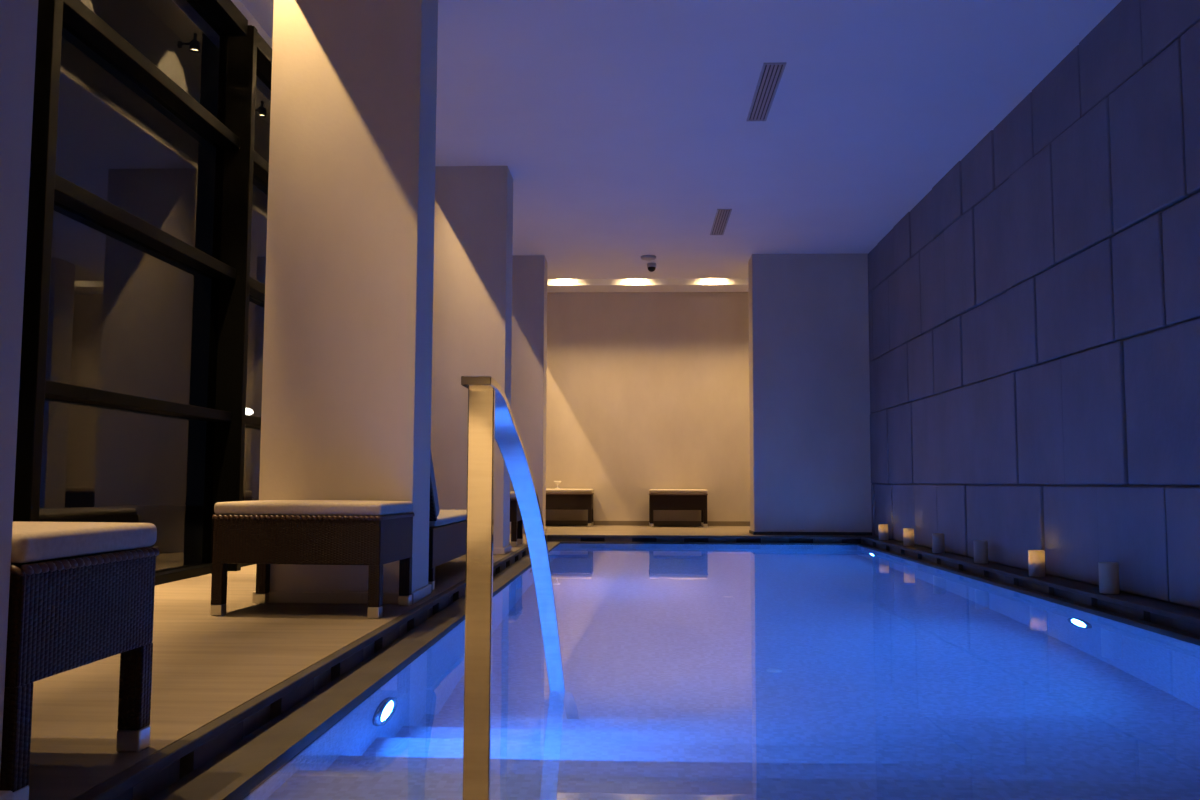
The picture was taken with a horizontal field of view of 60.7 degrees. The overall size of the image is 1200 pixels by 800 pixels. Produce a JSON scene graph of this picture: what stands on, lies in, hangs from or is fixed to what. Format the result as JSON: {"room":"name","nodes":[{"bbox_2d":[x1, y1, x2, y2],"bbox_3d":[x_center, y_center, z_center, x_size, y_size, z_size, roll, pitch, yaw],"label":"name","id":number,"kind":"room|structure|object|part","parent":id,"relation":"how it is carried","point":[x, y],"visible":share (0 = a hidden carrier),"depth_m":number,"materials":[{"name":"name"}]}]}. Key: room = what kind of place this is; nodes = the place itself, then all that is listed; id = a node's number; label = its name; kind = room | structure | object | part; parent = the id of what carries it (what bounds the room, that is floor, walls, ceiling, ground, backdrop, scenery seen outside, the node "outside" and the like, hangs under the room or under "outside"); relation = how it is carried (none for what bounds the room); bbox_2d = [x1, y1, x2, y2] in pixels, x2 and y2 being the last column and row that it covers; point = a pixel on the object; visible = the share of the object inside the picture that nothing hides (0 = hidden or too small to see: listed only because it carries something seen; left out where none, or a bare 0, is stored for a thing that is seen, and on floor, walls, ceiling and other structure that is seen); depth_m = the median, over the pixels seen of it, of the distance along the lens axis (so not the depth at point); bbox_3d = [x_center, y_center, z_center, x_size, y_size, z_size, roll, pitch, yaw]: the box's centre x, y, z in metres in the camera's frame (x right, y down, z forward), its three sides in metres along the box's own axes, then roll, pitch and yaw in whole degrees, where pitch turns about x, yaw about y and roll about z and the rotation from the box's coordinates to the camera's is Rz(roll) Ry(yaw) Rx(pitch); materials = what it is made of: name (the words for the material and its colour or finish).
{"room":"indoor swimming pool","nodes":[
{"label":"indoor swimming pool","id":0,"kind":"room"},
{"bbox_2d":[231,0,272,47],"bbox_3d":[-2.611,-2.771,5.039,0.200,0.370,17.400,0,-5,2],"label":"wall","id":1,"kind":"structure","parent":0,"point":[251,21],"depth_m":7.16,"materials":[{"name":"paint"}]},
{"bbox_2d":[13,0,62,521],"bbox_3d":[-2.479,-0.950,3.372,0.230,3.535,2.010,0,-5,2],"label":"window","id":2,"kind":"structure","parent":1,"relation":"in","point":[27,486],"depth_m":4.29,"materials":[{"name":"black metal"}]},
{"bbox_2d":[39,0,257,584],"bbox_3d":[-2.401,-0.782,5.469,0.230,3.535,2.200,0,-5,2],"label":"window","id":3,"kind":"structure","parent":1,"relation":"in","point":[146,381],"depth_m":5.61,"materials":[{"name":"glass"}]},
{"bbox_3d":[-2.466,0.489,5.336,0.008,0.880,2.135,0,-5,2],"label":"pane","id":4,"kind":"part","parent":3,"relation":"part of","materials":[{"name":"clear glass"}]},
{"bbox_3d":[-2.462,-0.428,5.410,0.008,0.840,2.135,0,-5,2],"label":"pane","id":5,"kind":"part","parent":3,"relation":"part of","materials":[{"name":"clear glass"}]},
{"bbox_3d":[-2.459,-1.305,5.480,0.008,0.780,2.135,0,-5,2],"label":"pane","id":6,"kind":"part","parent":3,"relation":"part of","materials":[{"name":"clear glass"}]},
{"bbox_3d":[-2.456,-2.103,5.544,0.008,0.680,2.135,0,-5,2],"label":"pane","id":7,"kind":"part","parent":3,"relation":"part of","materials":[{"name":"clear glass"}]},
{"bbox_3d":[-2.453,0.953,5.299,0.140,0.050,2.135,0,-5,2],"label":"sill rail","id":8,"kind":"part","parent":3,"relation":"part of","materials":[{"name":"black metal"}]},
{"bbox_3d":[-2.416,-2.494,5.574,0.190,0.105,2.135,0,-5,2],"label":"head rail","id":9,"kind":"part","parent":3,"relation":"part of","materials":[{"name":"black metal"}]},
{"bbox_3d":[-2.361,-0.679,6.531,0.230,3.500,0.065,0,-5,2],"label":"post","id":10,"kind":"part","parent":3,"relation":"part of","materials":[{"name":"black metal"}]},
{"bbox_2d":[241,25,271,566],"bbox_3d":[-2.321,-0.612,7.580,0.230,3.535,2.040,0,-5,2],"label":"window","id":11,"kind":"structure","parent":1,"relation":"in","point":[264,51],"depth_m":7.12,"materials":[{"name":"black metal"}]},
{"bbox_3d":[-2.386,0.658,7.448,0.008,0.880,1.975,0,-5,2],"label":"pane","id":12,"kind":"part","parent":11,"relation":"part of","materials":[{"name":"clear glass"}]},
{"bbox_3d":[-2.383,-0.259,7.522,0.008,0.840,1.975,0,-5,2],"label":"pane","id":13,"kind":"part","parent":11,"relation":"part of","materials":[{"name":"clear glass"}]},
{"bbox_3d":[-2.380,-1.136,7.592,0.008,0.780,1.975,0,-5,2],"label":"pane","id":14,"kind":"part","parent":11,"relation":"part of","materials":[{"name":"clear glass"}]},
{"bbox_3d":[-2.336,-2.324,7.686,0.190,0.105,1.975,0,-5,2],"label":"head rail","id":15,"kind":"part","parent":11,"relation":"part of","materials":[{"name":"black metal"}]},
{"bbox_3d":[-2.377,-1.933,7.656,0.008,0.680,1.975,0,-5,2],"label":"pane","id":16,"kind":"part","parent":11,"relation":"part of","materials":[{"name":"clear glass"}]},
{"bbox_2d":[28,525,878,799],"bbox_3d":[0.028,1.088,4.680,5.505,0.300,17.500,0,-5,2],"label":"floor","id":17,"kind":"structure","parent":0,"point":[205,666],"depth_m":3.05,"materials":[{"name":"stone"}]},
{"bbox_2d":[0,0,37,799],"bbox_3d":[-1.344,-0.856,1.618,0.751,3.076,0.410,0,-5,2],"label":"column","id":18,"kind":"structure","parent":17,"relation":"on","point":[18,18],"depth_m":1.70,"materials":[{"name":"paint"}]},
{"bbox_2d":[0,521,159,799],"bbox_3d":[-1.318,0.475,1.954,0.737,0.475,0.497,0,-5,2],"label":"rattan stool","id":19,"kind":"object","parent":17,"relation":"on","point":[81,593],"visible":0.99,"depth_m":1.89,"materials":[{"name":"brown wicker"}]},
{"bbox_3d":[-0.991,0.564,1.718,0.048,0.172,0.048,0,-5,2],"label":"leg","id":20,"kind":"part","parent":19,"relation":"part of","materials":[{"name":"wicker"}]},
{"bbox_2d":[11,521,156,563],"bbox_3d":[-1.317,0.267,1.971,0.725,0.056,0.485,0,-5,2],"label":"cushion","id":21,"kind":"object","parent":19,"relation":"on","point":[32,542],"depth_m":1.92,"materials":[{"name":"fabric"}]},
{"bbox_3d":[-0.974,0.599,2.148,0.048,0.172,0.048,0,-5,2],"label":"leg","id":22,"kind":"part","parent":19,"relation":"part of","materials":[{"name":"wicker"}]},
{"bbox_2d":[73,535,547,799],"bbox_3d":[-0.759,1.159,6.235,0.061,0.200,9.290,0,-5,2],"label":"gutter","id":23,"kind":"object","parent":17,"relation":"attached to","point":[202,745],"depth_m":2.63,"materials":[{"name":"metal"}]},
{"bbox_2d":[210,500,414,618],"bbox_3d":[-1.238,0.678,4.478,0.737,0.475,0.497,0,-5,6],"label":"rattan stool","id":24,"kind":"object","parent":17,"relation":"on","point":[262,533],"visible":1,"depth_m":4.26,"materials":[{"name":"brown wicker"}]},
{"bbox_3d":[-1.594,0.768,4.288,0.048,0.172,0.048,0,-5,6],"label":"leg","id":25,"kind":"part","parent":24,"relation":"part of","materials":[{"name":"wood"}]},
{"bbox_3d":[-1.552,0.803,4.716,0.048,0.172,0.048,0,-5,6],"label":"leg","id":26,"kind":"part","parent":24,"relation":"part of","materials":[{"name":"wood"}]},
{"bbox_2d":[214,500,412,514],"bbox_3d":[-1.237,0.469,4.494,0.725,0.056,0.485,0,-5,6],"label":"cushion","id":27,"kind":"object","parent":24,"relation":"on","point":[259,507],"depth_m":4.27,"materials":[{"name":"fabric"}]},
{"bbox_3d":[-0.925,0.765,4.222,0.048,0.172,0.048,0,-5,6],"label":"leg","id":28,"kind":"part","parent":24,"relation":"part of","materials":[{"name":"wood"}]},
{"bbox_3d":[-0.883,0.800,4.650,0.048,0.172,0.048,0,-5,6],"label":"leg","id":29,"kind":"part","parent":24,"relation":"part of","materials":[{"name":"wicker"}]},
{"bbox_2d":[252,0,437,603],"bbox_3d":[-1.216,-0.582,5.032,0.751,3.076,0.411,0,-5,2],"label":"column","id":30,"kind":"structure","parent":17,"relation":"on","point":[347,377],"depth_m":4.85,"materials":[{"name":"paint"}]},
{"bbox_2d":[428,452,466,589],"bbox_3d":[-1.177,0.565,6.112,0.700,0.962,2.280,0,-5,2],"label":"sun lounger","id":31,"kind":"object","parent":17,"relation":"on","point":[447,528],"visible":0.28,"depth_m":5.53,"materials":[{"name":"wicker"}]},
{"bbox_3d":[-0.887,0.901,5.302,0.055,0.075,0.055,0,-5,2],"label":"leg","id":32,"kind":"part","parent":31,"relation":"part of","materials":[{"name":"wicker"}]},
{"bbox_3d":[-1.210,0.354,5.227,0.680,0.720,0.030,0,35,2],"label":"backrest","id":33,"kind":"part","parent":31,"relation":"part of","materials":[{"name":"wicker"}]},
{"bbox_2d":[430,452,439,516],"bbox_3d":[-1.208,0.311,5.270,0.690,0.740,0.085,0,35,2],"label":"cushion","id":34,"kind":"object","parent":31,"relation":"on","point":[432,477],"depth_m":5.33,"materials":[{"name":"fabric"}]},
{"bbox_2d":[429,510,466,526],"bbox_3d":[-1.169,0.720,6.321,0.690,0.046,1.830,0,-5,2],"label":"seat cushion","id":35,"kind":"object","parent":31,"relation":"on","point":[445,518],"depth_m":5.91,"materials":[{"name":"fabric"}]},
{"bbox_3d":[-1.172,0.841,6.251,0.700,0.203,1.960,0,-5,2],"label":"frame","id":36,"kind":"part","parent":31,"relation":"part of","materials":[{"name":"wicker"}]},
{"bbox_2d":[431,166,512,554],"bbox_3d":[-1.096,-0.325,8.231,0.751,3.076,0.411,0,-5,2],"label":"column","id":37,"kind":"structure","parent":17,"relation":"on","point":[472,334],"depth_m":8.07,"materials":[{"name":"paint"}]},
{"bbox_2d":[510,491,522,546],"bbox_3d":[-1.070,1.048,9.092,0.737,0.475,0.497,0,-5,2],"label":"rattan stool","id":38,"kind":"object","parent":17,"relation":"on","point":[516,521],"visible":0.14,"depth_m":8.85,"materials":[{"name":"brown wicker"}]},
{"bbox_2d":[510,491,515,497],"bbox_3d":[-1.069,0.840,9.108,0.725,0.056,0.485,0,-5,2],"label":"cushion","id":39,"kind":"object","parent":38,"relation":"on","point":[512,494],"depth_m":8.86,"materials":[{"name":"fabric"}]},
{"bbox_3d":[-0.743,1.138,8.855,0.048,0.172,0.048,0,-5,2],"label":"leg","id":40,"kind":"part","parent":38,"relation":"part of","materials":[{"name":"wicker"}]},
{"bbox_3d":[-0.727,1.172,9.286,0.048,0.172,0.048,0,-5,2],"label":"leg","id":41,"kind":"part","parent":38,"relation":"part of","materials":[{"name":"wicker"}]},
{"bbox_2d":[510,255,547,533],"bbox_3d":[-0.975,-0.067,11.445,0.751,3.076,0.410,0,-5,2],"label":"column","id":42,"kind":"structure","parent":17,"relation":"on","point":[529,272],"depth_m":11.29,"materials":[{"name":"paint"}]},
{"bbox_2d":[546,489,593,526],"bbox_3d":[-0.455,1.371,13.088,0.737,0.475,0.497,0,-5,2],"label":"rattan stool","id":43,"kind":"object","parent":17,"relation":"on","point":[560,499],"visible":0.7,"depth_m":12.85,"materials":[{"name":"brown wicker"}]},
{"bbox_2d":[546,489,593,492],"bbox_3d":[-0.454,1.162,13.105,0.725,0.056,0.485,0,-5,2],"label":"cushion","id":44,"kind":"object","parent":43,"relation":"on","point":[547,490],"depth_m":12.86,"materials":[{"name":"fabric"}]},
{"bbox_3d":[-0.127,1.460,12.852,0.048,0.172,0.048,0,-5,2],"label":"leg","id":45,"kind":"part","parent":43,"relation":"part of","materials":[{"name":"wicker"}]},
{"bbox_2d":[649,489,707,527],"bbox_3d":[0.990,1.372,13.034,0.737,0.475,0.497,0,-5,2],"label":"rattan stool","id":46,"kind":"object","parent":17,"relation":"on","point":[659,499],"visible":1,"depth_m":12.80,"materials":[{"name":"brown wicker"}]},
{"bbox_3d":[0.645,1.461,12.823,0.048,0.172,0.048,0,-5,2],"label":"leg","id":47,"kind":"part","parent":46,"relation":"part of","materials":[{"name":"wicker"}]},
{"bbox_2d":[649,489,706,493],"bbox_3d":[0.990,1.163,13.051,0.725,0.056,0.485,0,-5,2],"label":"cushion","id":48,"kind":"object","parent":46,"relation":"on","point":[652,491],"depth_m":12.81,"materials":[{"name":"fabric"}]},
{"bbox_3d":[1.317,1.461,12.798,0.048,0.172,0.048,0,-5,2],"label":"leg","id":49,"kind":"part","parent":46,"relation":"part of","materials":[{"name":"wicker"}]},
{"bbox_3d":[0.958,1.887,6.132,3.344,1.355,9.390,0,-5,2],"label":"basin","id":50,"kind":"object","parent":17,"relation":"in","visible":0},
{"bbox_2d":[461,376,564,799],"bbox_3d":[-0.146,1.129,2.791,0.100,2.130,2.610,0,-5,2],"label":"pool handrail","id":51,"kind":"object","parent":50,"relation":"attached to","point":[490,416],"visible":0.85,"depth_m":1.61,"materials":[{"name":"metal"}]},
{"bbox_3d":[-0.190,0.331,1.607,0.041,0.707,0.016,0,-5,2],"label":"rail post","id":52,"kind":"part","parent":51,"relation":"part of","materials":[{"name":"metal"}]},
{"bbox_2d":[149,541,1199,799],"bbox_3d":[0.918,1.175,6.171,3.311,0.090,9.294,0,-5,2],"label":"pool edge","id":53,"kind":"structure","parent":50,"relation":"attached to","point":[223,777],"depth_m":2.96,"materials":[{"name":"stone"}]},
{"bbox_2d":[547,535,860,542],"bbox_3d":[1.093,1.534,10.823,3.307,0.200,0.061,0,-5,2],"label":"trim","id":54,"kind":"structure","parent":50,"relation":"attached to","point":[555,538],"depth_m":10.81,"materials":[{"name":"stone"}]},
{"bbox_2d":[231,543,1199,799],"bbox_3d":[0.958,1.814,6.138,3.124,1.342,9.170,0,-5,2],"label":"pool water","id":55,"kind":"object","parent":50,"relation":"in","point":[691,671],"visible":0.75,"depth_m":3.09,"materials":[{"name":"blue liquid"}]},
{"bbox_2d":[546,292,749,520],"bbox_3d":[0.369,-0.308,13.539,5.520,3.900,0.150,0,-5,2],"label":"wall","id":56,"kind":"structure","parent":0,"point":[646,391],"depth_m":13.43,"materials":[{"name":"paint"}]},
{"bbox_2d":[545,520,749,525],"bbox_3d":[0.451,1.600,13.301,5.105,0.060,0.012,0,-5,2],"label":"baseboard","id":57,"kind":"structure","parent":56,"relation":"attached to","point":[548,522],"depth_m":13.29,"materials":[{"name":"wood"}]},
{"bbox_2d":[240,0,1121,292],"bbox_3d":[0.049,-2.559,4.972,5.520,0.884,17.500,0,-5,2],"label":"ceiling","id":58,"kind":"structure","parent":0,"point":[621,130],"depth_m":6.98,"materials":[{"name":"paint"}]},
{"bbox_2d":[641,255,655,260],"bbox_3d":[0.540,-1.579,11.401,0.176,0.038,0.176,0,-5,2],"label":"smoke detector","id":59,"kind":"object","parent":58,"relation":"attached to","point":[643,257],"visible":1,"depth_m":11.35,"materials":[{"name":"grey plastic"}]},
{"bbox_2d":[647,263,655,271],"bbox_3d":[0.594,-1.520,11.765,0.110,0.097,0.110,0,-5,2],"label":"security camera","id":60,"kind":"object","parent":58,"relation":"attached to","point":[651,267],"visible":1,"depth_m":11.73,"materials":[{"name":"grey plastic"}]},
{"bbox_2d":[710,209,731,234],"bbox_3d":[1.164,-1.713,9.892,0.136,0.015,0.980,0,-5,2],"label":"ceiling vent","id":61,"kind":"object","parent":58,"relation":"in","point":[722,216],"visible":1,"depth_m":9.85,"materials":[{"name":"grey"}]},
{"bbox_2d":[746,62,785,120],"bbox_3d":[1.066,-1.977,6.614,0.136,0.015,0.980,0,-5,2],"label":"ceiling vent","id":62,"kind":"object","parent":58,"relation":"in","point":[770,76],"visible":1,"depth_m":6.55,"materials":[{"name":"white metal"}]},
{"bbox_2d":[748,254,871,531],"bbox_3d":[2.303,-0.066,11.313,1.258,3.076,0.400,0,-5,2],"label":"wall","id":63,"kind":"structure","parent":0,"point":[809,370],"depth_m":11.12,"materials":[{"name":"paint"}]},
{"bbox_2d":[749,530,872,535],"bbox_3d":[2.291,1.450,11.192,1.270,0.035,0.424,0,-5,2],"label":"baseboard","id":64,"kind":"structure","parent":63,"relation":"attached to","point":[750,531],"depth_m":10.98,"materials":[{"name":"stone"}]},
{"bbox_2d":[868,0,1199,608],"bbox_3d":[2.781,-0.854,4.733,0.209,4.200,17.500,0,-5,2],"label":"wall","id":65,"kind":"structure","parent":0,"point":[1034,318],"depth_m":6.01,"materials":[{"name":"grey stone"}]},
{"bbox_2d":[861,537,1199,635],"bbox_3d":[2.718,1.212,6.105,0.235,0.299,9.360,0,-5,2],"label":"trim","id":66,"kind":"structure","parent":65,"relation":"attached to","point":[1162,620],"depth_m":5.71,"materials":[{"name":"stone"}]},
{"bbox_2d":[878,524,887,539],"bbox_3d":[2.801,1.305,10.120,0.094,0.156,0.094,0,-5,2],"label":"candle","id":67,"kind":"object","parent":66,"relation":"on","point":[882,528],"visible":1,"depth_m":10.08,"materials":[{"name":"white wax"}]},
{"bbox_2d":[903,528,913,545],"bbox_3d":[2.766,1.229,9.174,0.094,0.156,0.094,0,-5,2],"label":"candle","id":68,"kind":"object","parent":66,"relation":"on","point":[908,533],"visible":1,"depth_m":9.13,"materials":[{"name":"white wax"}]},
{"bbox_2d":[932,533,944,552],"bbox_3d":[2.732,1.157,8.268,0.094,0.156,0.094,0,-5,2],"label":"candle","id":69,"kind":"object","parent":66,"relation":"on","point":[938,546],"visible":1,"depth_m":8.23,"materials":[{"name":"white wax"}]},
{"bbox_2d":[973,540,987,562],"bbox_3d":[2.693,1.074,7.242,0.094,0.156,0.094,0,-5,2],"label":"candle","id":70,"kind":"object","parent":66,"relation":"on","point":[980,546],"visible":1,"depth_m":7.20,"materials":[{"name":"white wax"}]},
{"bbox_2d":[1028,550,1044,576],"bbox_3d":[2.655,0.993,6.226,0.094,0.156,0.094,0,-5,2],"label":"candle","id":71,"kind":"object","parent":66,"relation":"on","point":[1036,558],"visible":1,"depth_m":6.19,"materials":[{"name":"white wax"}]},
{"bbox_2d":[1098,562,1119,593],"bbox_3d":[2.619,0.916,5.269,0.094,0.156,0.094,0,-5,2],"label":"candle","id":72,"kind":"object","parent":66,"relation":"on","point":[1108,571],"visible":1,"depth_m":5.23,"materials":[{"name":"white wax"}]}
]}

